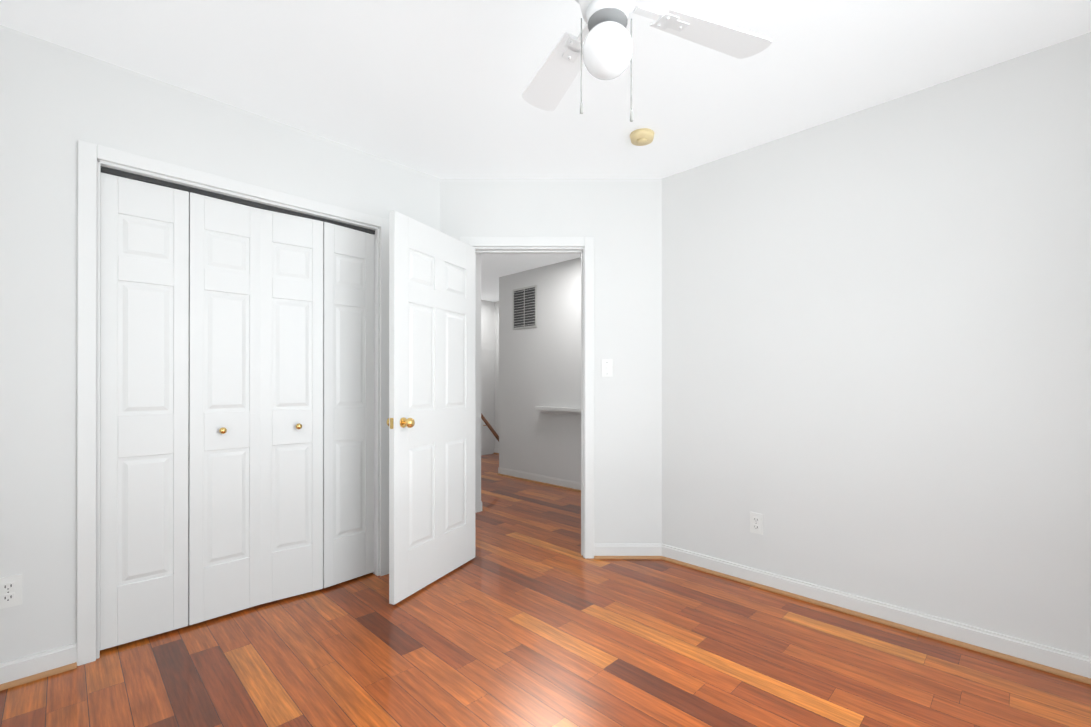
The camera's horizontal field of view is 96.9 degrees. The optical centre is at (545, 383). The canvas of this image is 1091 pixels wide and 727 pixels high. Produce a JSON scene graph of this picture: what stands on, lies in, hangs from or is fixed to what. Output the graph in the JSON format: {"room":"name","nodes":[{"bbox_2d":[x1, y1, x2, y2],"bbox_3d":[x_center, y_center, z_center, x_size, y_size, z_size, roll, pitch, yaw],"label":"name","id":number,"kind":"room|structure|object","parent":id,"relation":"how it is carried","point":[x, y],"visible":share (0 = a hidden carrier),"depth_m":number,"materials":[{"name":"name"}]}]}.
{"room":"empty bedroom","nodes":[
{"label":"empty bedroom","id":0,"kind":"room"},
{"bbox_2d":[0,25,439,662],"bbox_3d":[-1.615,-0.102,2.350,0.120,2.500,2.586,0,0,45],"label":"wall","id":1,"kind":"structure","parent":0,"point":[56,103],"depth_m":1.94,"materials":[{"name":"paint"}]},
{"bbox_2d":[0,574,21,608],"bbox_3d":[-2.038,0.792,1.834,0.008,0.116,0.072,0,0,45],"label":"electrical outlet","id":2,"kind":"object","parent":1,"relation":"attached to","point":[10,591],"visible":1,"depth_m":1.84,"materials":[{"name":"white plastic"}]},
{"bbox_2d":[100,172,188,649],"bbox_3d":[-1.790,0.119,2.167,0.040,2.030,0.305,0,0,45],"label":"closet door","id":3,"kind":"structure","parent":1,"relation":"in","point":[144,339],"depth_m":2.15,"materials":[{"name":"paint"}]},
{"bbox_2d":[188,192,260,624],"bbox_3d":[-1.560,0.119,2.372,0.075,2.030,0.305,0,0,45],"label":"closet door","id":4,"kind":"structure","parent":1,"relation":"in","point":[224,436],"depth_m":2.36,"materials":[{"name":"paint"}]},
{"bbox_2d":[77,140,388,665],"bbox_3d":[-1.467,0.080,2.486,0.137,2.137,1.355,0,0,45],"label":"trim","id":5,"kind":"structure","parent":1,"relation":"attached to","point":[88,424],"depth_m":2.01,"materials":[{"name":"paint"}]},
{"bbox_2d":[101,166,374,234],"bbox_3d":[-1.469,-0.908,2.491,0.040,0.022,1.217,0,0,45],"label":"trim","id":6,"kind":"structure","parent":1,"relation":"attached to","point":[111,171],"depth_m":2.35,"materials":[{"name":"grey metal"}]},
{"bbox_2d":[260,209,322,603],"bbox_3d":[-1.347,0.120,2.576,0.086,2.030,0.306,0,0,45],"label":"closet door","id":7,"kind":"structure","parent":1,"relation":"in","point":[291,405],"depth_m":2.57,"materials":[{"name":"paint"}]},
{"bbox_2d":[323,222,373,587],"bbox_3d":[-1.140,0.120,2.802,0.032,2.030,0.304,0,0,39],"label":"closet door","id":8,"kind":"structure","parent":1,"relation":"in","point":[348,403],"depth_m":2.78,"materials":[{"name":"paint"}]},
{"bbox_2d":[475,254,482,512],"bbox_3d":[-1.598,-0.096,5.265,2.743,2.500,0.140,0,0,45],"label":"wall","id":9,"kind":"structure","parent":0,"point":[478,302],"depth_m":4.33,"materials":[{"name":"paint"}]},
{"bbox_2d":[483,300,494,454],"bbox_3d":[-2.091,-0.093,6.799,0.120,2.500,3.670,0,0,45],"label":"wall","id":10,"kind":"structure","parent":0,"point":[488,306],"depth_m":7.88,"materials":[{"name":"paint"}]},
{"bbox_2d":[495,257,580,482],"bbox_3d":[0.877,-0.097,4.747,4.020,2.500,0.120,0,0,45],"label":"wall","id":11,"kind":"structure","parent":0,"point":[520,374],"depth_m":5.57,"materials":[{"name":"paint"}]},
{"bbox_2d":[481,413,498,440],"bbox_3d":[-0.867,0.522,6.764,1.129,0.888,0.093,0,0,45],"label":"handrail","id":12,"kind":"object","parent":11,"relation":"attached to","point":[489,426],"visible":0.42,"depth_m":6.69,"materials":[{"name":"brown wood"}]},
{"bbox_2d":[513,285,536,329],"bbox_3d":[-0.253,-0.900,5.780,0.417,0.490,0.016,0,0,45],"label":"air vent","id":13,"kind":"object","parent":11,"relation":"in","point":[524,307],"visible":1,"depth_m":5.77,"materials":[{"name":"silver metal"}]},
{"bbox_2d":[535,406,580,415],"bbox_3d":[0.247,0.304,5.219,0.940,0.080,0.100,0,0,45],"label":"shelf","id":14,"kind":"object","parent":11,"relation":"attached to","point":[561,410],"depth_m":5.29,"materials":[{"name":"paint"}]},
{"bbox_2d":[0,454,1090,726],"bbox_3d":[-0.264,1.181,3.531,7.320,0.060,6.170,0,0,45],"label":"floor","id":15,"kind":"structure","parent":0,"point":[528,616],"depth_m":1.99,"materials":[{"name":"brown wood"}]},
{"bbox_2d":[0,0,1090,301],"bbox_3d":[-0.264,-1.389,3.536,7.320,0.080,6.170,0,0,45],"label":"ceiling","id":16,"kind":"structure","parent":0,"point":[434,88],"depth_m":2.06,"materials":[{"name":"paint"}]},
{"bbox_2d":[630,128,653,145],"bbox_3d":[0.525,-1.331,2.628,0.132,0.040,0.132,0,0,45],"label":"smoke detector","id":17,"kind":"object","parent":16,"relation":"attached to","point":[642,137],"visible":1,"depth_m":2.60,"materials":[{"name":"beige plastic"}]},
{"bbox_2d":[522,0,771,121],"bbox_3d":[0.171,-1.038,1.331,0.846,0.631,0.846,0,0,23],"label":"ceiling fan","id":18,"kind":"object","parent":16,"relation":"hanging from","point":[600,46],"visible":1,"depth_m":1.42,"materials":[{"name":"white plastic"}]},
{"bbox_2d":[440,179,661,543],"bbox_3d":[0.036,-0.100,3.248,1.522,2.500,0.120,0,0,0],"label":"wall","id":19,"kind":"structure","parent":0,"point":[619,221],"depth_m":3.19,"materials":[{"name":"paint"}]},
{"bbox_2d":[386,210,474,604],"bbox_3d":[-0.618,0.125,2.814,0.336,2.025,0.718,0,0,45],"label":"entry door","id":20,"kind":"structure","parent":19,"relation":"in","point":[430,422],"depth_m":2.74,"materials":[{"name":"paint"}]},
{"bbox_2d":[460,237,593,557],"bbox_3d":[-0.121,0.094,3.247,0.881,2.112,0.154,0,0,0],"label":"door frame","id":21,"kind":"structure","parent":19,"relation":"attached to","point":[528,245],"depth_m":3.17,"materials":[{"name":"paint"}]},
{"bbox_2d":[602,359,612,376],"bbox_3d":[0.405,-0.100,3.186,0.054,0.116,0.054,0,0,45],"label":"light switch","id":22,"kind":"object","parent":19,"relation":"attached to","point":[607,367],"visible":1,"depth_m":3.18,"materials":[{"name":"white plastic"}]},
{"bbox_2d":[662,32,1090,657],"bbox_3d":[1.743,-0.102,2.300,2.736,2.500,0.120,0,0,45],"label":"wall","id":23,"kind":"structure","parent":0,"point":[876,352],"depth_m":2.27,"materials":[{"name":"paint"}]},
{"bbox_2d":[0,448,1090,690],"bbox_3d":[-0.388,1.105,3.492,7.200,0.092,5.700,0,0,45],"label":"baseboard","id":24,"kind":"structure","parent":23,"relation":"attached to","point":[980,640],"depth_m":2.24,"materials":[{"name":"paint"}]},
{"bbox_2d":[750,512,762,534],"bbox_3d":[1.199,0.797,2.750,0.072,0.116,0.008,0,0,45],"label":"electrical outlet","id":25,"kind":"object","parent":23,"relation":"attached to","point":[756,523],"visible":1,"depth_m":2.75,"materials":[{"name":"white plastic"}]}
]}

